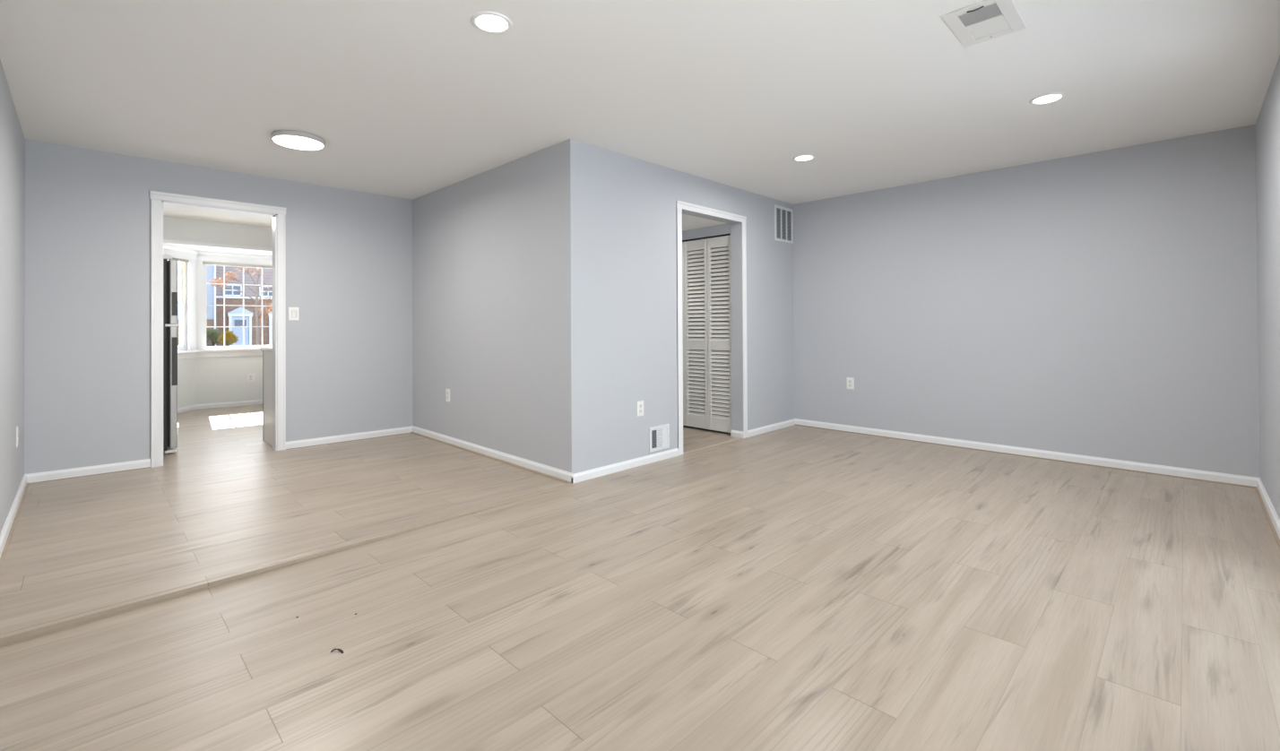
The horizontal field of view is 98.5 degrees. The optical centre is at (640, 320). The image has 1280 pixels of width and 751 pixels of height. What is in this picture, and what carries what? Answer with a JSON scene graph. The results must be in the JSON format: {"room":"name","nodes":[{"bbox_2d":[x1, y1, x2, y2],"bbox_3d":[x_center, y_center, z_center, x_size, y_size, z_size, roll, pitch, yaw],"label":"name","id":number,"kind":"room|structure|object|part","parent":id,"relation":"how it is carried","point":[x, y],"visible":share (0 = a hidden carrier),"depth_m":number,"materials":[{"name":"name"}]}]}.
{"room":"empty living room","nodes":[
{"label":"empty living room","id":0,"kind":"room"},
{"bbox_2d":[0,59,25,534],"bbox_3d":[-3.141,-0.039,2.629,9.077,2.450,0.120,-1,-1,45],"label":"wall","id":1,"kind":"structure","parent":0,"point":[12,137],"depth_m":3.08,"materials":[{"name":"paint"}]},
{"bbox_2d":[0,474,29,569],"bbox_3d":[-2.077,1.076,1.678,6.006,0.101,0.025,-1,-1,45],"label":"baseboard","id":2,"kind":"structure","parent":1,"relation":"attached to","point":[7,531],"depth_m":2.98,"materials":[{"name":"white paint"}]},
{"bbox_2d":[16,425,18,447],"bbox_3d":[-3.758,0.699,3.331,0.075,0.118,0.010,-1,-1,45],"label":"wall outlet","id":3,"kind":"object","parent":1,"relation":"attached to","point":[17,427],"visible":1,"depth_m":3.31,"materials":[{"name":"white plastic"}]},
{"bbox_2d":[177,262,195,408],"bbox_3d":[-5.835,0.149,6.786,0.100,2.156,0.974,0,0,-9],"label":"wall","id":4,"kind":"structure","parent":0,"point":[185,367],"depth_m":7.10,"materials":[{"name":"paint"}]},
{"bbox_2d":[167,258,196,350],"bbox_3d":[-5.834,-0.220,6.852,0.104,1.195,0.839,0,0,-9],"label":"window","id":5,"kind":"structure","parent":4,"relation":"in","point":[182,282],"depth_m":7.13,"materials":[{"name":"white paint"}]},
{"bbox_3d":[-5.862,-0.489,6.817,0.030,0.578,0.564,0,0,-9],"label":"sash","id":6,"kind":"part","parent":5,"relation":"part of","materials":[{"name":"white paint"}]},
{"bbox_2d":[163,253,189,263],"bbox_3d":[-5.793,-0.365,6.827,0.036,0.884,0.614,0,0,-9],"label":"window blind","id":7,"kind":"object","parent":5,"relation":"attached to","point":[179,259],"visible":0.3,"depth_m":6.97,"materials":[{"name":"plastic"}]},
{"bbox_3d":[-5.829,0.059,6.818,0.030,0.578,0.564,0,0,-9],"label":"sash","id":8,"kind":"part","parent":5,"relation":"part of","materials":[{"name":"white paint"}]},
{"bbox_3d":[-5.846,-0.215,6.817,0.070,1.185,0.634,0,0,-9],"label":"frame","id":9,"kind":"part","parent":5,"relation":"part of","materials":[{"name":"white paint"}]},
{"bbox_3d":[-5.790,-0.220,6.859,0.015,1.195,0.839,0,0,-9],"label":"casing","id":10,"kind":"part","parent":5,"relation":"part of","materials":[{"name":"white paint"}]},
{"bbox_2d":[163,216,272,248],"bbox_3d":[-4.988,0.000,7.130,0.120,2.450,3.680,-1,-1,45],"label":"wall","id":11,"kind":"structure","parent":0,"point":[174,229],"depth_m":6.81,"materials":[{"name":"paint"}]},
{"bbox_2d":[163,239,272,250],"bbox_3d":[-4.851,-0.931,7.178,0.020,0.040,2.540,-1,-1,45],"label":"trim","id":12,"kind":"structure","parent":11,"relation":"attached to","point":[164,240],"depth_m":6.80,"materials":[{"name":"white paint"}]},
{"bbox_2d":[24,138,412,474],"bbox_3d":[-2.975,-0.024,5.138,0.120,2.450,3.680,-1,-1,45],"label":"wall","id":13,"kind":"structure","parent":0,"point":[349,253],"depth_m":4.21,"materials":[{"name":"paint"}]},
{"bbox_2d":[149,190,286,467],"bbox_3d":[-3.490,0.070,4.602,0.141,2.139,0.904,-1,-1,45],"label":"trim","id":14,"kind":"structure","parent":13,"relation":"attached to","point":[158,199],"depth_m":4.47,"materials":[{"name":"white paint"}]},
{"bbox_3d":[-3.741,0.095,4.265,0.017,2.068,0.061,-1,-1,45],"label":"casing","id":15,"kind":"part","parent":14,"relation":"part of","materials":[{"name":"white paint"}]},
{"bbox_3d":[-3.453,-0.969,4.566,0.021,0.062,0.904,-1,-1,45],"label":"head casing","id":16,"kind":"part","parent":14,"relation":"part of","materials":[{"name":"white paint"}]},
{"bbox_3d":[-3.156,0.101,4.856,0.017,2.077,0.061,-1,-1,45],"label":"casing","id":17,"kind":"part","parent":14,"relation":"part of","materials":[{"name":"white paint"}]},
{"bbox_2d":[25,426,412,484],"bbox_3d":[-3.273,1.103,4.723,0.021,0.098,2.672,-1,-1,45],"label":"baseboard","id":18,"kind":"structure","parent":13,"relation":"attached to","point":[111,468],"depth_m":4.17,"materials":[{"name":"white paint"}]},
{"bbox_2d":[288,307,298,320],"bbox_3d":[-3.092,-0.062,4.926,0.013,0.118,0.080,-1,-1,45],"label":"light switch","id":19,"kind":"object","parent":13,"relation":"attached to","point":[293,312],"visible":1,"depth_m":4.92,"materials":[{"name":"white plastic"}]},
{"bbox_2d":[164,242,272,255],"bbox_3d":[-5.194,-0.978,7.532,0.923,0.100,2.800,-1,-1,45],"label":"ceiling","id":20,"kind":"structure","parent":0,"point":[195,247],"depth_m":7.26,"materials":[{"name":"paint"}]},
{"bbox_2d":[195,347,262,404],"bbox_3d":[-5.445,0.153,7.765,0.100,2.156,1.280,-1,-1,45],"label":"wall","id":21,"kind":"structure","parent":0,"point":[221,379],"depth_m":7.51,"materials":[{"name":"paint"}]},
{"bbox_2d":[163,242,272,264],"bbox_3d":[-5.126,-0.868,7.451,0.813,0.121,2.440,-1,-1,45],"label":"trim","id":22,"kind":"structure","parent":21,"relation":"attached to","point":[168,249],"depth_m":7.41,"materials":[{"name":"white paint"}]},
{"bbox_2d":[177,347,262,359],"bbox_3d":[-5.117,0.432,7.440,0.819,0.110,2.440,-1,-1,45],"label":"trim","id":23,"kind":"structure","parent":21,"relation":"attached to","point":[248,351],"depth_m":7.42,"materials":[{"name":"white paint"}]},
{"bbox_2d":[177,399,262,413],"bbox_3d":[-5.384,1.132,7.177,0.797,0.094,3.190,-1,-1,45],"label":"baseboard","id":24,"kind":"structure","parent":21,"relation":"attached to","point":[255,402],"depth_m":7.43,"materials":[{"name":"white paint"}]},
{"bbox_2d":[196,259,272,349],"bbox_3d":[-5.438,-0.216,7.759,0.104,1.195,1.270,-1,-1,45],"label":"window","id":25,"kind":"structure","parent":21,"relation":"in","point":[201,270],"depth_m":7.38,"materials":[{"name":"white paint"}]},
{"bbox_3d":[-5.407,-0.217,7.728,0.015,1.195,1.270,-1,-1,45],"label":"casing","id":26,"kind":"part","parent":25,"relation":"part of","materials":[{"name":"white paint"}]},
{"bbox_2d":[202,259,272,327],"bbox_3d":[-5.412,-0.361,7.733,0.036,0.884,1.140,-1,-1,45],"label":"window blind","id":27,"kind":"object","parent":25,"relation":"attached to","point":[208,263],"visible":0.71,"depth_m":7.54,"materials":[{"name":"plastic"}]},
{"bbox_3d":[-5.416,-0.749,7.738,0.024,0.008,1.130,-1,-1,45],"label":"rail","id":28,"kind":"part","parent":27,"relation":"part of","materials":[{"name":"plastic"}]},
{"bbox_2d":[246,373,254,381],"bbox_3d":[-5.429,0.796,7.696,0.010,0.115,0.095,-1,-1,45],"label":"wall outlet","id":29,"kind":"object","parent":21,"relation":"attached to","point":[250,377],"visible":1,"depth_m":7.69,"materials":[{"name":"white plastic"}]},
{"bbox_2d":[412,138,585,474],"bbox_3d":[-1.371,-0.035,4.806,2.627,2.450,0.120,-1,-1,45],"label":"wall","id":30,"kind":"structure","parent":0,"point":[498,252],"depth_m":4.43,"materials":[{"name":"paint"}]},
{"bbox_2d":[446,389,449,402],"bbox_3d":[-1.785,0.692,5.124,0.075,0.118,0.010,-1,-1,45],"label":"wall outlet","id":31,"kind":"object","parent":30,"relation":"attached to","point":[447,390],"visible":1,"depth_m":5.11,"materials":[{"name":"white plastic"}]},
{"bbox_2d":[410,425,572,484],"bbox_3d":[-1.413,1.105,4.741,2.641,0.074,0.030,-1,-1,45],"label":"baseboard","id":32,"kind":"structure","parent":30,"relation":"attached to","point":[563,476],"depth_m":4.47,"materials":[{"name":"white paint"}]},
{"bbox_2d":[0,404,1279,750],"bbox_3d":[-1.366,1.186,4.986,9.890,0.150,5.969,-1,-1,45],"label":"floor","id":33,"kind":"structure","parent":0,"point":[791,588],"depth_m":2.17,"materials":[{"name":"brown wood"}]},
{"bbox_2d":[163,255,177,453],"bbox_3d":[-4.437,0.290,4.708,0.694,1.685,0.692,-1,-1,45],"label":"refrigerator","id":34,"kind":"object","parent":33,"relation":"on","point":[170,266],"visible":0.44,"depth_m":4.68,"materials":[{"name":"black metal"}]},
{"bbox_3d":[-4.218,-0.244,4.940,0.690,0.555,0.051,-1,-1,45],"label":"freezer door","id":35,"kind":"part","parent":34,"relation":"part of","materials":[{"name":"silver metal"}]},
{"bbox_3d":[-4.213,0.568,4.934,0.690,1.040,0.051,-1,-1,45],"label":"door","id":36,"kind":"part","parent":34,"relation":"part of","materials":[{"name":"silver metal"}]},
{"bbox_2d":[262,350,272,445],"bbox_3d":[-2.924,0.713,5.645,0.525,0.868,1.488,-1,-1,45],"label":"base cabinet","id":37,"kind":"object","parent":33,"relation":"on","point":[267,356],"visible":0.11,"depth_m":5.15,"materials":[{"name":"wood"}]},
{"bbox_2d":[260,346,272,351],"bbox_3d":[-2.919,0.264,5.645,0.515,0.030,1.520,-1,-1,45],"label":"countertop","id":38,"kind":"structure","parent":37,"relation":"on","point":[268,349],"depth_m":5.14,"materials":[{"name":"stone"}]},
{"bbox_2d":[0,483,574,647],"bbox_3d":[-1.372,1.122,2.833,0.048,0.051,2.663,-1,0,43],"label":"trim","id":39,"kind":"structure","parent":33,"relation":"on","point":[548,490],"depth_m":2.53,"materials":[{"name":"brown wood"}]},
{"bbox_2d":[0,0,1279,227],"bbox_3d":[-1.091,-1.322,4.716,9.077,0.120,5.969,-1,-1,45],"label":"ceiling","id":40,"kind":"structure","parent":0,"point":[410,99],"depth_m":2.96,"materials":[{"name":"paint"}]},
{"bbox_2d":[270,129,325,150],"bbox_3d":[-2.350,-1.238,3.796,0.316,0.047,0.316,-1,-1,45],"label":"flush ceiling light","id":41,"kind":"object","parent":40,"relation":"attached to","point":[298,140],"visible":1,"depth_m":3.73,"materials":[{"name":"white plastic"}]},
{"bbox_2d":[272,135,323,150],"bbox_3d":[-2.350,-1.220,3.796,0.300,0.012,0.300,-1,-1,45],"label":"diffuser","id":42,"kind":"object","parent":41,"relation":"attached to","point":[308,142],"depth_m":3.76,"materials":[{"name":"white plastic"}]},
{"bbox_2d":[470,11,512,34],"bbox_3d":[-0.635,-1.277,2.367,0.172,0.006,0.172,-1,-1,45],"label":"recessed light","id":43,"kind":"object","parent":40,"relation":"in","point":[493,22],"visible":1,"depth_m":2.36,"materials":[{"name":"white plastic"}]},
{"bbox_2d":[475,15,507,31],"bbox_3d":[-0.635,-1.276,2.367,0.133,0.002,0.133,0,0,8],"label":"diffuser","id":44,"kind":"object","parent":43,"relation":"attached to","point":[483,22],"depth_m":2.36,"materials":[{"name":"white plastic"}]},
{"bbox_2d":[792,154,815,161],"bbox_3d":[1.285,-1.275,4.323,0.172,0.006,0.172,-1,-1,45],"label":"recessed light","id":45,"kind":"object","parent":40,"relation":"in","point":[805,157],"visible":1,"depth_m":4.32,"materials":[{"name":"white plastic"}]},
{"bbox_2d":[795,155,812,160],"bbox_3d":[1.285,-1.274,4.323,0.133,0.002,0.133,0,0,-9],"label":"diffuser","id":46,"kind":"object","parent":45,"relation":"attached to","point":[797,158],"depth_m":4.32,"materials":[{"name":"white plastic"}]},
{"bbox_2d":[940,0,1026,47],"bbox_3d":[1.486,-1.284,2.378,0.240,0.014,0.370,-1,-1,45],"label":"ceiling vent","id":47,"kind":"object","parent":40,"relation":"in","point":[983,21],"visible":1,"depth_m":2.37,"materials":[{"name":"metal"}]},
{"bbox_2d":[1029,92,1065,104],"bbox_3d":[2.365,-1.288,3.204,0.172,0.006,0.172,-1,-1,45],"label":"recessed light","id":48,"kind":"object","parent":40,"relation":"in","point":[1049,98],"visible":1,"depth_m":3.20,"materials":[{"name":"white plastic"}]},
{"bbox_2d":[1033,95,1061,103],"bbox_3d":[2.365,-1.287,3.204,0.133,0.002,0.133,0,0,-9],"label":"diffuser","id":49,"kind":"object","parent":48,"relation":"attached to","point":[1042,99],"depth_m":3.20,"materials":[{"name":"white plastic"}]},
{"bbox_2d":[583,142,794,470],"bbox_3d":[0.595,-0.045,5.011,0.120,2.450,2.937,-1,-1,45],"label":"wall","id":50,"kind":"structure","parent":0,"point":[630,203],"depth_m":4.43,"materials":[{"name":"paint"}]},
{"bbox_2d":[636,400,643,416],"bbox_3d":[0.004,0.686,4.313,0.010,0.118,0.075,-1,-1,45],"label":"wall outlet","id":51,"kind":"object","parent":50,"relation":"attached to","point":[639,404],"visible":1,"depth_m":4.31,"materials":[{"name":"white plastic"}]},
{"bbox_2d":[648,423,669,452],"bbox_3d":[0.162,0.948,4.462,0.020,0.196,0.236,-1,-1,45],"label":"air vent","id":52,"kind":"object","parent":50,"relation":"in","point":[659,436],"visible":1,"depth_m":4.46,"materials":[{"name":"white metal"}]},
{"bbox_2d":[570,419,794,483],"bbox_3d":[0.554,1.100,4.956,0.148,0.064,3.071,-1,-1,45],"label":"baseboard","id":53,"kind":"structure","parent":50,"relation":"attached to","point":[607,470],"depth_m":4.34,"materials":[{"name":"white paint"}]},
{"bbox_2d":[675,200,747,455],"bbox_3d":[0.677,0.060,4.997,0.015,2.144,1.027,-1,-1,45],"label":"trim","id":54,"kind":"structure","parent":50,"relation":"attached to","point":[680,205],"depth_m":4.71,"materials":[{"name":"white paint"}]},
{"bbox_3d":[0.338,0.090,4.657,0.011,2.082,0.062,-1,-1,45],"label":"casing","id":55,"kind":"part","parent":54,"relation":"part of","materials":[{"name":"white paint"}]},
{"bbox_3d":[0.671,-0.981,5.004,0.015,0.062,1.027,-1,-1,45],"label":"head casing","id":56,"kind":"part","parent":54,"relation":"part of","materials":[{"name":"white paint"}]},
{"bbox_3d":[1.014,0.091,5.340,0.011,2.082,0.062,-1,-1,45],"label":"casing","id":57,"kind":"part","parent":54,"relation":"part of","materials":[{"name":"white paint"}]},
{"bbox_2d":[683,437,742,454],"bbox_3d":[0.669,1.126,5.004,0.034,0.007,0.899,-1,-1,45],"label":"trim","id":58,"kind":"structure","parent":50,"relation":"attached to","point":[734,439],"depth_m":4.97,"materials":[{"name":"beige wood"}]},
{"bbox_2d":[774,204,793,243],"bbox_3d":[1.535,-1.025,5.879,0.012,0.378,0.374,-1,-1,45],"label":"air vent","id":59,"kind":"object","parent":50,"relation":"in","point":[783,216],"visible":1,"depth_m":5.88,"materials":[{"name":"white metal"}]},
{"bbox_2d":[682,213,728,231],"bbox_3d":[0.052,-0.981,6.201,2.309,0.060,2.010,-1,-1,45],"label":"ceiling","id":60,"kind":"structure","parent":0,"point":[688,221],"depth_m":5.40,"materials":[{"name":"paint"}]},
{"bbox_2d":[682,224,733,430],"bbox_3d":[0.165,0.119,6.216,2.189,2.142,0.112,-1,-1,45],"label":"wall","id":61,"kind":"structure","parent":0,"point":[724,229],"depth_m":5.54,"materials":[{"name":"paint"}]},
{"bbox_2d":[682,233,731,432],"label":"door","id":62,"kind":"structure","parent":61,"relation":"in","point":[707,420],"depth_m":5.66,"materials":[{"name":"paint"}]},
{"bbox_3d":[0.377,0.138,5.985,0.300,1.956,0.028,-1,-1,45],"label":"panel","id":63,"kind":"part","parent":62,"relation":"part of","materials":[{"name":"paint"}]},
{"bbox_3d":[0.593,0.135,5.770,0.300,1.956,0.028,-1,-1,45],"label":"panel","id":64,"kind":"part","parent":62,"relation":"part of","materials":[{"name":"paint"}]},
{"bbox_3d":[0.810,0.133,5.556,0.300,1.956,0.028,-1,-1,45],"label":"panel","id":65,"kind":"part","parent":62,"relation":"part of","materials":[{"name":"paint"}]},
{"bbox_2d":[792,124,1259,477],"bbox_3d":[2.913,-0.059,4.867,3.619,2.450,0.120,-1,-1,45],"label":"wall","id":66,"kind":"structure","parent":0,"point":[1103,304],"depth_m":4.39,"materials":[{"name":"paint"}]},
{"bbox_2d":[846,377,854,389],"bbox_3d":[2.119,0.631,5.561,0.075,0.118,0.010,-1,-1,45],"label":"wall outlet","id":67,"kind":"object","parent":66,"relation":"attached to","point":[850,381],"visible":1,"depth_m":5.56,"materials":[{"name":"white plastic"}]},
{"bbox_2d":[793,418,1258,488],"bbox_3d":[2.869,1.083,4.808,3.379,0.071,0.025,-1,-1,45],"label":"baseboard","id":68,"kind":"structure","parent":66,"relation":"attached to","point":[1226,479],"depth_m":4.39,"materials":[{"name":"white paint"}]},
{"bbox_2d":[1254,55,1279,519],"bbox_3d":[2.100,-0.075,1.558,0.120,2.450,5.729,-1,-1,45],"label":"wall","id":69,"kind":"structure","parent":0,"point":[1267,124],"depth_m":3.12,"materials":[{"name":"paint"}]},
{"bbox_2d":[1254,477,1279,550],"bbox_3d":[2.054,1.067,1.602,0.027,0.072,5.729,-1,-1,45],"label":"baseboard","id":70,"kind":"structure","parent":69,"relation":"attached to","point":[1272,517],"depth_m":3.10,"materials":[{"name":"white paint"}]},
{"label":"outside","id":71,"kind":"structure","parent":0,"visible":0},
{"bbox_3d":[-14.207,1.700,14.057,220.000,0.200,240.000,-1,-1,45],"label":"ground","id":72,"kind":"structure","parent":71,"visible":0},
{"bbox_2d":[176,262,216,346],"bbox_3d":[-34.157,-2.822,35.040,11.000,9.330,10.200,-1,-1,45],"label":"house","id":73,"kind":"structure","parent":72,"relation":"on","point":[211,269],"depth_m":34.86,"materials":[{"name":"white"}]},
{"bbox_2d":[206,328,221,346],"bbox_3d":[-26.605,1.141,34.426,0.808,1.363,0.615,0,0,-19],"label":"flowering shrub","id":74,"kind":"object","parent":72,"relation":"on","point":[213,334],"visible":0.97,"depth_m":34.35,"materials":[{"name":"green plant"}]},
{"bbox_2d":[216,329,238,345],"bbox_3d":[-25.560,1.183,34.217,0.859,1.268,1.110,-1,-1,45],"label":"shrub","id":75,"kind":"object","parent":72,"relation":"on","point":[229,336],"visible":0.98,"depth_m":34.10,"materials":[{"name":"yellow plant"}]},
{"bbox_2d":[210,267,272,345],"bbox_3d":[-22.617,-0.730,31.938,1.351,5.085,3.716,-1,-1,45],"label":"autumn tree","id":76,"kind":"object","parent":72,"relation":"on","point":[257,321],"visible":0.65,"depth_m":32.10,"materials":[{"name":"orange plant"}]},
{"bbox_2d":[216,264,272,345],"bbox_3d":[-25.693,-2.813,43.877,10.400,9.330,14.230,-1,-1,45],"label":"brick house","id":77,"kind":"structure","parent":72,"relation":"on","point":[233,315],"depth_m":37.05,"materials":[{"name":"brown brick"}]},
{"bbox_3d":[-27.077,-2.026,36.644,0.025,0.680,0.940,-1,-1,45],"label":"pane","id":78,"kind":"part","parent":77,"relation":"part of","materials":[{"name":"clear glass"}]},
{"bbox_3d":[-26.740,0.724,36.898,0.070,1.980,0.900,-1,-1,45],"label":"door","id":79,"kind":"part","parent":77,"relation":"part of","materials":[{"name":"white wood"}]},
{"bbox_2d":[234,320,246,326],"bbox_3d":[-26.711,0.184,36.870,0.040,0.500,0.640,-1,-1,45],"label":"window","id":80,"kind":"structure","parent":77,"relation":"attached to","point":[237,323],"depth_m":36.82,"materials":[{"name":"glass"}]},
{"bbox_3d":[-25.671,-2.025,38.065,0.025,0.680,0.940,-1,-1,45],"label":"pane","id":81,"kind":"part","parent":77,"relation":"part of","materials":[{"name":"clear glass"}]}
]}

